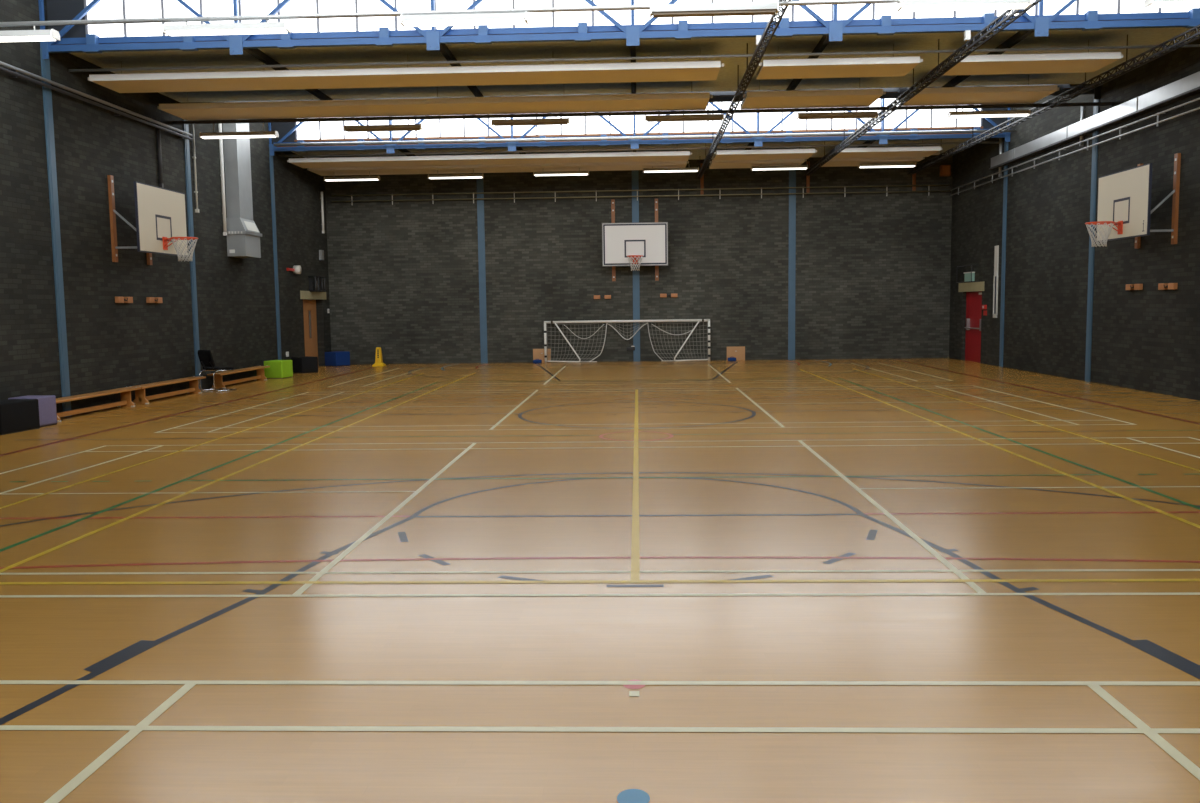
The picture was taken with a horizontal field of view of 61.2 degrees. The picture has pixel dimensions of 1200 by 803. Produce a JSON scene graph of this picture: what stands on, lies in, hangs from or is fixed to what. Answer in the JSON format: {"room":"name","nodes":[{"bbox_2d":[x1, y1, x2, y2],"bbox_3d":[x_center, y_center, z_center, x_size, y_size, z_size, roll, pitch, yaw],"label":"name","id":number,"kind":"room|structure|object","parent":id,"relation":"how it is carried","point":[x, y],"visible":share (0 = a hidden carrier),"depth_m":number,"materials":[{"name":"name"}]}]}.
{"room":"sports hall","nodes":[
{"label":"sports hall","id":0,"kind":"room"},
{"bbox_2d":[0,0,330,417],"bbox_3d":[-8.930,-3.066,13.396,0.400,7.150,33.780,-1,5,2],"label":"wall","id":1,"kind":"structure","parent":0,"point":[111,345],"depth_m":18.10,"materials":[{"name":"brick"}]},
{"bbox_2d":[40,48,71,416],"bbox_3d":[-8.609,-2.620,16.070,0.032,5.750,0.200,-1,5,2],"label":"steel post","id":2,"kind":"object","parent":1,"relation":"attached to","point":[45,63],"visible":0.93,"depth_m":16.05,"materials":[{"name":"metal"}]},
{"bbox_2d":[0,61,192,140],"bbox_3d":[-8.718,-4.606,12.398,0.128,0.158,16.900,-1,5,2],"label":"pipes","id":3,"kind":"object","parent":1,"relation":"attached to","point":[12,72],"visible":1,"depth_m":16.85,"materials":[{"name":"grey"}]},
{"bbox_2d":[107,175,197,264],"bbox_3d":[-7.926,-3.265,18.396,1.234,1.500,1.894,-1,5,2],"label":"basketball backboard","id":4,"kind":"object","parent":1,"relation":"attached to","point":[161,226],"visible":1,"depth_m":18.16,"materials":[{"name":"white metal"}]},
{"bbox_2d":[156,124,163,187],"bbox_3d":[-8.479,-4.727,19.544,0.070,1.190,0.070,-1,5,2],"label":"conduit","id":5,"kind":"object","parent":1,"relation":"attached to","point":[159,154],"visible":0.98,"depth_m":19.52,"materials":[{"name":"grey"}]},
{"bbox_2d":[183,119,201,389],"bbox_3d":[-8.429,-3.085,20.975,0.032,5.750,0.200,-1,5,2],"label":"steel post","id":6,"kind":"object","parent":1,"relation":"attached to","point":[185,126],"visible":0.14,"depth_m":20.95,"materials":[{"name":"metal"}]},
{"bbox_2d":[192,120,198,212],"bbox_3d":[-8.426,-5.035,21.091,0.065,2.190,0.070,-1,5,2],"label":"conduit","id":7,"kind":"object","parent":1,"relation":"attached to","point":[194,157],"visible":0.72,"depth_m":21.10,"materials":[{"name":"white metal"}]},
{"bbox_2d":[218,124,226,235],"bbox_3d":[-8.370,-4.978,22.502,0.080,2.570,0.080,-1,5,2],"label":"conduit","id":8,"kind":"object","parent":1,"relation":"attached to","point":[219,125],"visible":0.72,"depth_m":22.49,"materials":[{"name":"white metal"}]},
{"bbox_2d":[223,119,261,257],"bbox_3d":[-8.152,-5.013,23.111,0.460,3.420,0.985,-1,5,2],"label":"ventilation duct","id":9,"kind":"object","parent":1,"relation":"attached to","point":[243,235],"visible":0.96,"depth_m":22.80,"materials":[{"name":"white metal"}]},
{"bbox_2d":[269,146,281,359],"bbox_3d":[-8.250,-3.546,25.830,0.032,5.750,0.200,-1,5,2],"label":"steel post","id":10,"kind":"object","parent":1,"relation":"attached to","point":[270,157],"visible":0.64,"depth_m":25.78,"materials":[{"name":"metal"}]},
{"bbox_2d":[303,299,317,356],"bbox_3d":[-8.325,-1.927,28.911,0.120,1.950,1.760,-1,5,2],"label":"door","id":11,"kind":"structure","parent":1,"relation":"in","point":[309,306],"depth_m":29.17,"materials":[{"name":"orange wood"}]},
{"bbox_2d":[300,291,326,299],"bbox_3d":[-8.143,-3.017,28.831,0.050,0.230,2.260,-1,5,2],"label":"trim","id":12,"kind":"structure","parent":1,"relation":"attached to","point":[303,294],"depth_m":28.68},
{"bbox_2d":[308,276,325,291],"bbox_3d":[-8.038,-3.338,28.842,0.225,0.447,0.876,-1,5,2],"label":"emergency light","id":13,"kind":"object","parent":1,"relation":"attached to","point":[315,282],"visible":1,"depth_m":28.64,"materials":[{"name":"black plastic"}]},
{"bbox_2d":[0,0,898,26],"bbox_3d":[0.386,-4.737,12.201,18.340,0.106,0.056,-1,5,2],"label":"rail","id":14,"kind":"object","parent":1,"relation":"attached to","point":[804,2],"visible":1,"depth_m":12.29,"materials":[{"name":"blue metal"}]},
{"bbox_2d":[0,26,59,41],"bbox_3d":[-7.457,-4.545,12.508,1.530,0.198,0.184,-1,5,2],"label":"strip light","id":15,"kind":"object","parent":14,"relation":"hanging from","point":[12,35],"visible":1,"depth_m":12.43,"materials":[{"name":"grey"}]},
{"bbox_2d":[0,36,55,41],"bbox_3d":[-7.456,-4.461,12.516,1.450,0.030,0.144,-1,5,2],"label":"diffuser","id":16,"kind":"object","parent":15,"relation":"attached to","point":[2,38],"depth_m":12.45,"materials":[{"name":"white"}]},
{"bbox_2d":[162,19,290,35],"bbox_3d":[-4.559,-4.597,12.397,1.530,0.198,0.184,-1,5,2],"label":"strip light","id":17,"kind":"object","parent":14,"relation":"hanging from","point":[266,27],"visible":1,"depth_m":12.34,"materials":[{"name":"white"}]},
{"bbox_2d":[166,28,287,35],"bbox_3d":[-4.558,-4.513,12.405,1.450,0.030,0.144,-1,5,2],"label":"diffuser","id":18,"kind":"object","parent":17,"relation":"attached to","point":[169,31],"depth_m":12.35,"materials":[{"name":"white"}]},
{"bbox_2d":[400,6,527,26],"bbox_3d":[-1.642,-4.669,12.283,1.530,0.198,0.184,-1,5,2],"label":"strip light","id":19,"kind":"object","parent":14,"relation":"hanging from","point":[517,17],"visible":1,"depth_m":12.22,"materials":[{"name":"white"}]},
{"bbox_2d":[404,19,524,26],"bbox_3d":[-1.641,-4.586,12.290,1.450,0.030,0.144,-1,5,2],"label":"diffuser","id":20,"kind":"object","parent":19,"relation":"attached to","point":[407,22],"depth_m":12.24,"materials":[{"name":"white"}]},
{"bbox_2d":[650,2,778,17],"bbox_3d":[1.366,-4.695,12.169,1.530,0.113,0.184,-1,5,2],"label":"strip light","id":21,"kind":"object","parent":14,"relation":"hanging from","point":[748,8],"visible":1,"depth_m":12.11,"materials":[{"name":"grey"}]},
{"bbox_2d":[653,9,774,17],"bbox_3d":[1.366,-4.654,12.173,1.450,0.030,0.144,-1,5,2],"label":"diffuser","id":22,"kind":"object","parent":21,"relation":"attached to","point":[657,13],"depth_m":12.12,"materials":[{"name":"beige"}]},
{"bbox_2d":[897,0,1031,11],"bbox_3d":[4.323,-4.765,12.054,1.530,0.198,0.184,-1,5,2],"label":"strip light","id":23,"kind":"object","parent":14,"relation":"hanging from","point":[903,5],"visible":1,"depth_m":12.00,"materials":[{"name":"white"}]},
{"bbox_2d":[1144,0,1199,7],"bbox_3d":[7.231,-4.773,11.946,1.530,0.198,0.184,-1,5,2],"label":"strip light","id":24,"kind":"object","parent":14,"relation":"hanging from","point":[1147,3],"visible":1,"depth_m":11.92,"materials":[{"name":"white"}]},
{"bbox_2d":[69,44,1199,71],"bbox_3d":[0.528,-5.470,16.167,18.340,0.044,0.044,-1,5,2],"label":"pipe","id":25,"kind":"object","parent":1,"relation":"attached to","point":[1187,45],"visible":1,"depth_m":16.17,"materials":[{"name":"metal"}]},
{"bbox_2d":[277,141,998,156],"bbox_3d":[0.879,-6.389,25.697,18.340,0.050,0.050,-1,5,2],"label":"pipe","id":26,"kind":"object","parent":1,"relation":"attached to","point":[990,142],"visible":0.85,"depth_m":25.69,"materials":[{"name":"silver metal"}]},
{"bbox_2d":[172,102,1111,124],"bbox_3d":[0.665,-5.633,19.846,18.340,0.060,0.060,-1,5,2],"label":"rail","id":27,"kind":"object","parent":1,"relation":"attached to","point":[1085,103],"visible":1,"depth_m":19.82,"materials":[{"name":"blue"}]},
{"bbox_2d":[199,122,278,138],"bbox_3d":[-7.177,-5.401,20.156,1.530,0.318,0.184,-1,5,2],"label":"strip light","id":28,"kind":"object","parent":27,"relation":"hanging from","point":[258,134],"visible":1,"depth_m":20.10,"materials":[{"name":"white"}]},
{"bbox_2d":[202,135,275,138],"bbox_3d":[-7.175,-5.258,20.170,1.450,0.030,0.144,-1,5,2],"label":"diffuser","id":29,"kind":"object","parent":28,"relation":"attached to","point":[203,136],"depth_m":20.11,"materials":[{"name":"white"}]},
{"bbox_2d":[344,119,422,131],"bbox_3d":[-4.279,-5.468,20.044,1.530,0.238,0.184,-1,5,2],"label":"strip light","id":30,"kind":"object","parent":27,"relation":"hanging from","point":[403,127],"visible":1,"depth_m":19.98,"materials":[{"name":"beige"}]},
{"bbox_2d":[346,128,420,131],"bbox_3d":[-4.278,-5.364,20.053,1.450,0.030,0.144,-1,5,2],"label":"diffuser","id":31,"kind":"object","parent":30,"relation":"attached to","point":[347,129],"depth_m":20.00,"materials":[{"name":"beige"}]},
{"bbox_2d":[491,118,569,125],"bbox_3d":[-1.362,-5.525,19.931,1.530,0.178,0.184,-1,5,2],"label":"strip light","id":32,"kind":"object","parent":27,"relation":"hanging from","point":[547,121],"visible":1,"depth_m":19.86,"materials":[{"name":"beige"}]},
{"bbox_2d":[493,122,567,125],"bbox_3d":[-1.361,-5.452,19.938,1.450,0.030,0.144,-1,5,2],"label":"diffuser","id":33,"kind":"object","parent":32,"relation":"attached to","point":[494,123],"depth_m":19.88,"materials":[{"name":"beige"}]},
{"bbox_2d":[645,113,723,121],"bbox_3d":[1.646,-5.564,19.816,1.530,0.158,0.184,-1,5,2],"label":"strip light","id":34,"kind":"object","parent":27,"relation":"hanging from","point":[694,117],"visible":1,"depth_m":19.75,"materials":[{"name":"beige"}]},
{"bbox_2d":[647,118,721,121],"bbox_3d":[1.647,-5.500,19.823,1.450,0.030,0.144,-1,5,2],"label":"diffuser","id":35,"kind":"object","parent":34,"relation":"attached to","point":[648,119],"depth_m":19.76,"materials":[{"name":"beige"}]},
{"bbox_2d":[797,110,877,119],"bbox_3d":[4.604,-5.587,19.706,1.530,0.168,0.184,-1,5,2],"label":"strip light","id":36,"kind":"object","parent":27,"relation":"hanging from","point":[871,114],"visible":1,"depth_m":19.64,"materials":[{"name":"beige"}]},
{"bbox_2d":[799,115,875,119],"bbox_3d":[4.604,-5.518,19.712,1.450,0.030,0.144,-1,5,2],"label":"diffuser","id":37,"kind":"object","parent":36,"relation":"attached to","point":[800,116],"depth_m":19.65,"materials":[{"name":"beige"}]},
{"bbox_2d":[947,107,1030,117],"bbox_3d":[7.511,-5.599,19.597,1.530,0.198,0.184,-1,5,2],"label":"strip light","id":38,"kind":"object","parent":27,"relation":"hanging from","point":[1000,113],"visible":1,"depth_m":19.53,"materials":[{"name":"white"}]},
{"bbox_2d":[950,114,1027,117],"bbox_3d":[7.513,-5.516,19.605,1.450,0.030,0.144,-1,5,2],"label":"diffuser","id":39,"kind":"object","parent":38,"relation":"attached to","point":[951,115],"depth_m":19.55,"materials":[{"name":"white"}]},
{"bbox_2d":[0,358,1199,802],"bbox_3d":[0.482,0.498,13.438,19.140,0.203,34.480,-1,5,2],"label":"floor","id":40,"kind":"structure","parent":0,"point":[913,580],"depth_m":5.92,"materials":[{"name":"brown wood"}]},
{"bbox_2d":[0,399,39,434],"bbox_3d":[-8.393,0.213,14.341,0.460,0.430,0.780,0,5,8],"label":"seat","id":41,"kind":"object","parent":40,"relation":"on","point":[16,415],"visible":1,"depth_m":14.29,"materials":[{"name":"black fabric"}]},
{"bbox_2d":[8,395,56,426],"bbox_3d":[-8.379,0.145,14.997,0.460,0.440,0.440,0,5,6],"label":"seat","id":42,"kind":"object","parent":40,"relation":"on","point":[47,403],"visible":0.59,"depth_m":14.97,"materials":[{"name":"purple fabric"}]},
{"bbox_2d":[56,387,140,421],"bbox_3d":[-8.390,0.032,16.741,0.290,0.338,2.790,-1,5,2],"label":"bench","id":43,"kind":"object","parent":40,"relation":"on","point":[125,392],"visible":0.62,"depth_m":16.91,"materials":[{"name":"brown wood"}]},
{"bbox_2d":[130,376,205,403],"bbox_3d":[-8.288,-0.232,19.522,0.290,0.338,2.720,-1,5,2],"label":"bench","id":44,"kind":"object","parent":40,"relation":"on","point":[140,397],"visible":0.95,"depth_m":19.26,"materials":[{"name":"brown wood"}]},
{"bbox_2d":[198,350,236,391],"bbox_3d":[-7.978,-0.651,21.120,0.507,0.864,0.589,3,7,34],"label":"chair","id":45,"kind":"object","parent":40,"relation":"on","point":[206,359],"visible":0.98,"depth_m":20.96,"materials":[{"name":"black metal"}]},
{"bbox_2d":[207,365,269,388],"bbox_3d":[-8.158,-0.567,23.053,0.290,0.338,2.940,-1,5,2],"label":"bench","id":46,"kind":"object","parent":40,"relation":"on","point":[218,380],"visible":0.96,"depth_m":22.74,"materials":[{"name":"brown wood"}]},
{"bbox_2d":[264,360,292,378],"bbox_3d":[-7.904,-0.794,24.942,0.500,0.430,0.500,1,6,14],"label":"seat","id":47,"kind":"object","parent":40,"relation":"on","point":[278,369],"visible":0.87,"depth_m":24.72,"materials":[{"name":"green fabric"}]},
{"bbox_2d":[291,356,317,373],"bbox_3d":[-7.805,-0.967,26.812,0.500,0.420,0.500,4,7,40],"label":"seat","id":48,"kind":"object","parent":40,"relation":"on","point":[306,364],"visible":0.84,"depth_m":26.63,"materials":[{"name":"black fabric"}]},
{"bbox_2d":[325,351,349,366],"bbox_3d":[-7.714,-1.252,29.817,0.520,0.420,0.520,3,7,36],"label":"seat","id":49,"kind":"object","parent":40,"relation":"on","point":[336,358],"visible":1,"depth_m":29.63,"materials":[{"name":"blue fabric"}]},
{"bbox_2d":[372,347,385,365],"bbox_3d":[-6.443,-1.307,29.564,0.330,0.545,0.330,-1,5,2],"label":"cone","id":50,"kind":"object","parent":40,"relation":"on","point":[378,358],"visible":1,"depth_m":29.49,"materials":[{"name":"yellow plastic"}]},
{"bbox_2d":[533,349,550,362],"bbox_3d":[-1.730,-1.364,30.236,0.530,0.410,0.063,-1,5,2],"label":"plywood board","id":51,"kind":"object","parent":40,"relation":"on","point":[537,353],"visible":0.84,"depth_m":30.24,"materials":[{"name":"brown wood"}]},
{"bbox_2d":[544,319,709,362],"bbox_3d":[0.796,-1.783,29.918,4.905,1.238,0.267,-1,5,2],"label":"goal","id":52,"kind":"object","parent":40,"relation":"on","point":[697,321],"visible":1,"depth_m":29.94,"materials":[{"name":"white paint"}]},
{"bbox_2d":[623,680,644,688],"bbox_3d":[0.151,1.247,4.475,0.100,0.001,0.110,-1,5,2],"label":"floor marking","id":53,"kind":"object","parent":40,"relation":"on","point":[627,686],"depth_m":4.45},
{"bbox_2d":[727,346,744,360],"bbox_3d":[4.021,-1.419,30.020,0.540,0.410,0.063,-1,5,2],"label":"plywood board","id":54,"kind":"object","parent":40,"relation":"on","point":[738,353],"visible":0.97,"depth_m":30.02,"materials":[{"name":"brown wood"}]},
{"bbox_2d":[70,27,1199,159],"bbox_3d":[0.395,-6.022,12.773,18.340,1.390,33.780,-1,5,2],"label":"ceiling","id":55,"kind":"structure","parent":0,"point":[727,78],"depth_m":17.35,"materials":[{"name":"grey"}]},
{"bbox_2d":[88,55,723,92],"bbox_3d":[-3.207,-5.572,16.928,10.440,0.434,0.980,-1,5,2],"label":"ceiling panel","id":56,"kind":"object","parent":55,"relation":"hanging from","point":[681,70],"visible":0.86,"depth_m":16.69,"materials":[{"name":"white wood"}]},
{"bbox_2d":[157,82,712,120],"bbox_3d":[-3.114,-5.811,19.450,10.440,0.434,1.170,-1,5,2],"label":"ceiling panel","id":57,"kind":"object","parent":55,"relation":"hanging from","point":[658,101],"visible":0.93,"depth_m":19.18,"materials":[{"name":"beige wood"}]},
{"bbox_2d":[287,146,691,167],"bbox_3d":[-2.854,-6.482,26.529,10.440,0.434,1.140,-1,5,2],"label":"ceiling panel","id":58,"kind":"object","parent":55,"relation":"hanging from","point":[662,156],"visible":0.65,"depth_m":26.18,"materials":[{"name":"white wood"}]},
{"bbox_2d":[307,161,688,175],"bbox_3d":[-2.795,-6.633,28.121,10.440,0.434,1.140,-1,5,2],"label":"ceiling panel","id":59,"kind":"object","parent":55,"relation":"hanging from","point":[678,164],"visible":0.74,"depth_m":27.85,"materials":[{"name":"beige wood"}]},
{"bbox_2d":[324,172,379,180],"bbox_3d":[-6.883,-6.251,28.157,1.530,0.240,0.184,-1,5,2],"label":"strip light","id":60,"kind":"object","parent":59,"relation":"hanging from","point":[353,178],"visible":1,"depth_m":28.10,"materials":[{"name":"white"}]},
{"bbox_2d":[428,170,483,178],"bbox_3d":[-3.986,-6.284,28.047,1.530,0.230,0.184,-1,5,2],"label":"strip light","id":61,"kind":"object","parent":59,"relation":"hanging from","point":[444,176],"visible":1,"depth_m":27.98,"materials":[{"name":"white"}]},
{"bbox_2d":[429,176,481,178],"bbox_3d":[-3.984,-6.184,28.056,1.450,0.030,0.144,-1,5,2],"label":"diffuser","id":62,"kind":"object","parent":61,"relation":"attached to","point":[430,177],"depth_m":27.99,"materials":[{"name":"white"}]},
{"bbox_2d":[533,168,588,175],"bbox_3d":[-1.068,-6.326,27.936,1.530,0.200,0.184,-1,5,2],"label":"strip light","id":63,"kind":"object","parent":59,"relation":"hanging from","point":[549,173],"visible":1,"depth_m":27.87,"materials":[{"name":"white"}]},
{"bbox_2d":[535,173,587,175],"bbox_3d":[-1.067,-6.241,27.944,1.450,0.030,0.144,-1,5,2],"label":"diffuser","id":64,"kind":"object","parent":63,"relation":"attached to","point":[536,174],"depth_m":27.88,"materials":[{"name":"white"}]},
{"bbox_2d":[643,166,698,172],"bbox_3d":[1.939,-6.393,27.819,1.530,0.198,0.184,-1,5,2],"label":"strip light","id":65,"kind":"object","parent":59,"relation":"hanging from","point":[688,169],"visible":1,"depth_m":27.76,"materials":[{"name":"white"}]},
{"bbox_2d":[644,170,696,172],"bbox_3d":[1.940,-6.310,27.826,1.450,0.030,0.144,-1,5,2],"label":"diffuser","id":66,"kind":"object","parent":65,"relation":"attached to","point":[645,171],"depth_m":27.76,"materials":[{"name":"white"}]},
{"bbox_2d":[38,0,1199,58],"bbox_3d":[0.494,-6.115,15.420,18.500,1.425,0.228,-1,5,2],"label":"roof truss","id":67,"kind":"object","parent":55,"relation":"attached to","point":[1041,24],"visible":0.98,"depth_m":15.43,"materials":[{"name":"blue metal"}]},
{"bbox_2d":[46,0,1199,37],"bbox_3d":[0.498,-6.247,15.567,18.340,1.170,0.090,-1,5,2],"label":"window","id":68,"kind":"structure","parent":55,"relation":"attached to","point":[57,10],"depth_m":15.70,"materials":[{"name":"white glass"}]},
{"bbox_2d":[271,98,1006,143],"bbox_3d":[0.857,-7.172,25.317,18.340,1.170,0.090,-1,5,2],"label":"window","id":69,"kind":"structure","parent":55,"relation":"attached to","point":[926,119],"depth_m":25.34,"materials":[{"name":"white glass"}]},
{"bbox_2d":[268,99,1010,155],"bbox_3d":[0.854,-6.980,25.175,18.500,1.425,0.228,-1,5,2],"label":"roof truss","id":70,"kind":"object","parent":55,"relation":"attached to","point":[758,141],"visible":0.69,"depth_m":25.16,"materials":[{"name":"blue metal"}]},
{"bbox_2d":[212,84,1100,102],"bbox_3d":[0.675,-6.582,20.345,18.500,1.425,0.228,-1,5,2],"label":"roof truss","id":71,"kind":"object","parent":55,"relation":"attached to","point":[891,93],"visible":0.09,"depth_m":20.24,"materials":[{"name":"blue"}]},
{"bbox_2d":[697,0,790,177],"bbox_3d":[2.436,-6.227,17.862,0.134,1.710,22.905,-1,5,2],"label":"track","id":72,"kind":"object","parent":55,"relation":"hanging from","point":[717,139],"visible":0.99,"depth_m":16.77,"materials":[{"name":"black metal"}]},
{"bbox_2d":[709,159,806,168],"bbox_3d":[4.279,-6.700,27.854,2.600,0.434,1.140,-1,5,2],"label":"ceiling panel","id":73,"kind":"object","parent":55,"relation":"hanging from","point":[732,163],"visible":0.75,"depth_m":27.49,"materials":[{"name":"beige wood"}]},
{"bbox_2d":[751,164,807,169],"bbox_3d":[4.897,-6.431,27.706,1.530,0.198,0.184,-1,5,2],"label":"strip light","id":74,"kind":"object","parent":73,"relation":"hanging from","point":[778,167],"visible":0.91,"depth_m":27.64,"materials":[{"name":"white"}]},
{"bbox_2d":[713,142,816,160],"bbox_3d":[4.221,-6.549,26.262,2.600,0.434,1.140,-1,5,2],"label":"ceiling panel","id":75,"kind":"object","parent":55,"relation":"hanging from","point":[769,154],"visible":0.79,"depth_m":25.92,"materials":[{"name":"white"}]},
{"bbox_2d":[740,80,885,108],"bbox_3d":[3.961,-5.878,19.184,2.600,0.434,1.170,-1,5,2],"label":"ceiling panel","id":76,"kind":"object","parent":55,"relation":"hanging from","point":[859,97],"visible":0.93,"depth_m":18.91,"materials":[{"name":"beige wood"}]},
{"bbox_2d":[756,44,922,79],"bbox_3d":[3.868,-5.638,16.662,2.600,0.434,0.980,-1,5,2],"label":"ceiling panel","id":77,"kind":"object","parent":55,"relation":"hanging from","point":[893,66],"visible":0.93,"depth_m":16.43,"materials":[{"name":"beige wood"}]},
{"bbox_2d":[820,157,924,166],"bbox_3d":[7.397,-6.730,27.737,2.640,0.434,1.140,-1,5,2],"label":"ceiling panel","id":78,"kind":"object","parent":55,"relation":"hanging from","point":[840,162],"visible":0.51,"depth_m":27.33,"materials":[{"name":"beige wood"}]},
{"bbox_2d":[858,162,915,167],"bbox_3d":[7.805,-6.469,27.596,1.530,0.198,0.184,-1,5,2],"label":"strip light","id":79,"kind":"object","parent":78,"relation":"hanging from","point":[868,165],"visible":0.91,"depth_m":27.53,"materials":[{"name":"white"}]},
{"bbox_2d":[860,165,914,167],"bbox_3d":[7.806,-6.385,27.604,1.450,0.030,0.144,-1,5,2],"label":"diffuser","id":80,"kind":"object","parent":79,"relation":"attached to","point":[861,166],"depth_m":27.54,"materials":[{"name":"white"}]},
{"bbox_2d":[832,139,941,158],"bbox_3d":[7.339,-6.579,26.145,2.640,0.434,1.140,-1,5,2],"label":"ceiling panel","id":81,"kind":"object","parent":55,"relation":"hanging from","point":[876,152],"visible":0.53,"depth_m":25.79,"materials":[{"name":"beige wood"}]},
{"bbox_2d":[804,0,1040,175],"bbox_3d":[5.504,-6.256,17.747,0.134,1.710,22.905,-1,5,2],"label":"track","id":82,"kind":"object","parent":55,"relation":"hanging from","point":[846,142],"visible":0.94,"depth_m":16.80,"materials":[{"name":"black metal"}]},
{"bbox_2d":[901,79,1058,105],"bbox_3d":[7.078,-5.907,19.066,2.640,0.434,1.170,-1,5,2],"label":"ceiling panel","id":83,"kind":"object","parent":55,"relation":"hanging from","point":[1028,94],"visible":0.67,"depth_m":18.80,"materials":[{"name":"beige wood"}]},
{"bbox_2d":[941,39,1122,75],"bbox_3d":[6.986,-5.668,16.544,2.640,0.434,0.980,-1,5,2],"label":"ceiling panel","id":84,"kind":"object","parent":55,"relation":"hanging from","point":[1088,62],"visible":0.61,"depth_m":16.32,"materials":[{"name":"beige wood"}]},
{"bbox_2d":[908,24,1199,173],"bbox_3d":[8.482,-6.285,17.634,0.134,1.710,22.905,-1,5,2],"label":"track","id":85,"kind":"object","parent":55,"relation":"hanging from","point":[1108,78],"visible":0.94,"depth_m":17.85,"materials":[{"name":"black metal"}]},
{"bbox_2d":[325,155,952,364],"bbox_3d":[1.056,-4.763,29.996,18.940,7.150,0.300,-1,5,2],"label":"wall","id":86,"kind":"structure","parent":0,"point":[873,270],"depth_m":29.92,"materials":[{"name":"brick"}]},
{"bbox_2d":[476,173,487,362],"bbox_3d":[-3.501,-4.231,30.047,0.200,6.200,0.032,-1,5,2],"label":"steel post","id":87,"kind":"object","parent":86,"relation":"attached to","point":[480,187],"visible":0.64,"depth_m":30.07,"materials":[{"name":"metal"}]},
{"bbox_2d":[602,199,667,280],"bbox_3d":[1.008,-4.686,29.234,1.894,2.380,1.234,-1,5,2],"label":"basketball backboard","id":88,"kind":"object","parent":86,"relation":"attached to","point":[642,243],"visible":1,"depth_m":29.24,"materials":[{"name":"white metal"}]},
{"bbox_2d":[632,170,639,361],"bbox_3d":[1.056,-4.275,29.875,0.200,6.200,0.032,-1,5,2],"label":"steel post","id":89,"kind":"object","parent":86,"relation":"attached to","point":[635,175],"visible":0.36,"depth_m":29.95,"materials":[{"name":"metal"}]},
{"bbox_2d":[331,184,949,204],"bbox_3d":[1.091,-6.027,29.655,18.020,0.310,0.137,-1,5,2],"label":"wall rail","id":90,"kind":"object","parent":86,"relation":"attached to","point":[886,186],"visible":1,"depth_m":29.58,"materials":[{"name":"grey metal"}]},
{"bbox_2d":[788,170,795,359],"bbox_3d":[5.623,-4.318,29.703,0.200,6.200,0.032,-1,5,2],"label":"steel post","id":91,"kind":"object","parent":86,"relation":"attached to","point":[792,173],"visible":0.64,"depth_m":29.72,"materials":[{"name":"metal"}]},
{"bbox_2d":[940,165,950,175],"bbox_3d":[9.947,-6.651,29.245,0.260,0.300,0.186,-1,5,2],"label":"box","id":92,"kind":"object","parent":86,"relation":"attached to","point":[945,170],"visible":1,"depth_m":29.16,"materials":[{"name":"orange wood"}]},
{"bbox_2d":[949,38,1199,400],"bbox_3d":[9.795,-3.243,12.691,0.400,7.150,33.780,-1,5,2],"label":"wall","id":93,"kind":"structure","parent":0,"point":[1147,339],"depth_m":20.68,"materials":[{"name":"brick"}]},
{"bbox_2d":[274,129,1015,145],"bbox_3d":[0.969,-6.440,24.784,18.090,0.070,0.070,-1,5,2],"label":"pipe","id":94,"kind":"object","parent":93,"relation":"attached to","point":[1008,130],"visible":1,"depth_m":24.77,"materials":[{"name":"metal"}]},
{"bbox_2d":[956,265,977,282],"bbox_3d":[10.068,-3.495,27.820,0.190,0.458,1.269,-1,5,2],"label":"exit sign","id":95,"kind":"object","parent":93,"relation":"attached to","point":[969,276],"visible":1,"depth_m":27.65,"materials":[{"name":"teal"}]},
{"bbox_2d":[958,281,984,291],"bbox_3d":[10.159,-3.134,27.760,0.050,0.250,2.070,-1,5,2],"label":"trim","id":96,"kind":"structure","parent":93,"relation":"attached to","point":[971,286],"depth_m":27.68,"materials":[{"name":"wood"}]},
{"bbox_2d":[965,291,981,362],"bbox_3d":[10.266,-2.049,27.799,0.120,1.920,1.590,-1,5,2],"label":"door","id":97,"kind":"structure","parent":93,"relation":"in","point":[973,299],"depth_m":27.93,"materials":[{"name":"red paint"}]},
{"bbox_2d":[993,245,998,317],"bbox_3d":[10.075,-3.045,25.827,0.035,1.820,0.246,-1,5,2],"label":"gauge","id":98,"kind":"object","parent":93,"relation":"attached to","point":[996,255],"visible":1,"depth_m":25.80,"materials":[{"name":"white metal"}]},
{"bbox_2d":[999,142,1007,366],"bbox_3d":[10.048,-3.730,25.260,0.032,5.750,0.200,-1,5,2],"label":"steel post","id":99,"kind":"object","parent":93,"relation":"attached to","point":[1005,143],"visible":0.86,"depth_m":25.25,"materials":[{"name":"metal"}]},
{"bbox_2d":[950,98,1199,195],"bbox_3d":[9.719,-4.940,18.222,0.137,0.230,21.900,-1,5,2],"label":"wall rail","id":100,"kind":"object","parent":93,"relation":"attached to","point":[1194,100],"visible":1,"depth_m":20.19,"materials":[{"name":"silver metal"}]},
{"bbox_2d":[1085,99,1099,381],"bbox_3d":[9.868,-3.264,20.355,0.032,5.750,0.200,-1,5,2],"label":"steel post","id":101,"kind":"object","parent":93,"relation":"attached to","point":[1095,108],"visible":0.71,"depth_m":20.36,"materials":[{"name":"metal"}]},
{"bbox_2d":[989,71,1199,169],"bbox_3d":[9.642,-5.167,16.544,0.160,0.290,18.600,-1,5,2],"label":"air duct","id":102,"kind":"object","parent":93,"relation":"attached to","point":[1187,86],"visible":1,"depth_m":19.39,"materials":[{"name":"metal"}]},
{"bbox_2d":[1085,153,1180,247],"bbox_3d":[9.168,-3.477,17.808,1.234,1.510,1.894,-1,5,2],"label":"basketball backboard","id":103,"kind":"object","parent":93,"relation":"attached to","point":[1124,210],"visible":1,"depth_m":17.58,"materials":[{"name":"white metal"}]},
{"bbox_2d":[1158,283,1177,289],"bbox_3d":[9.731,-1.977,17.427,0.110,0.110,0.510,-1,5,2],"label":"wall block","id":104,"kind":"object","parent":93,"relation":"attached to","point":[1161,286],"visible":1,"depth_m":17.42,"materials":[{"name":"orange wood"}]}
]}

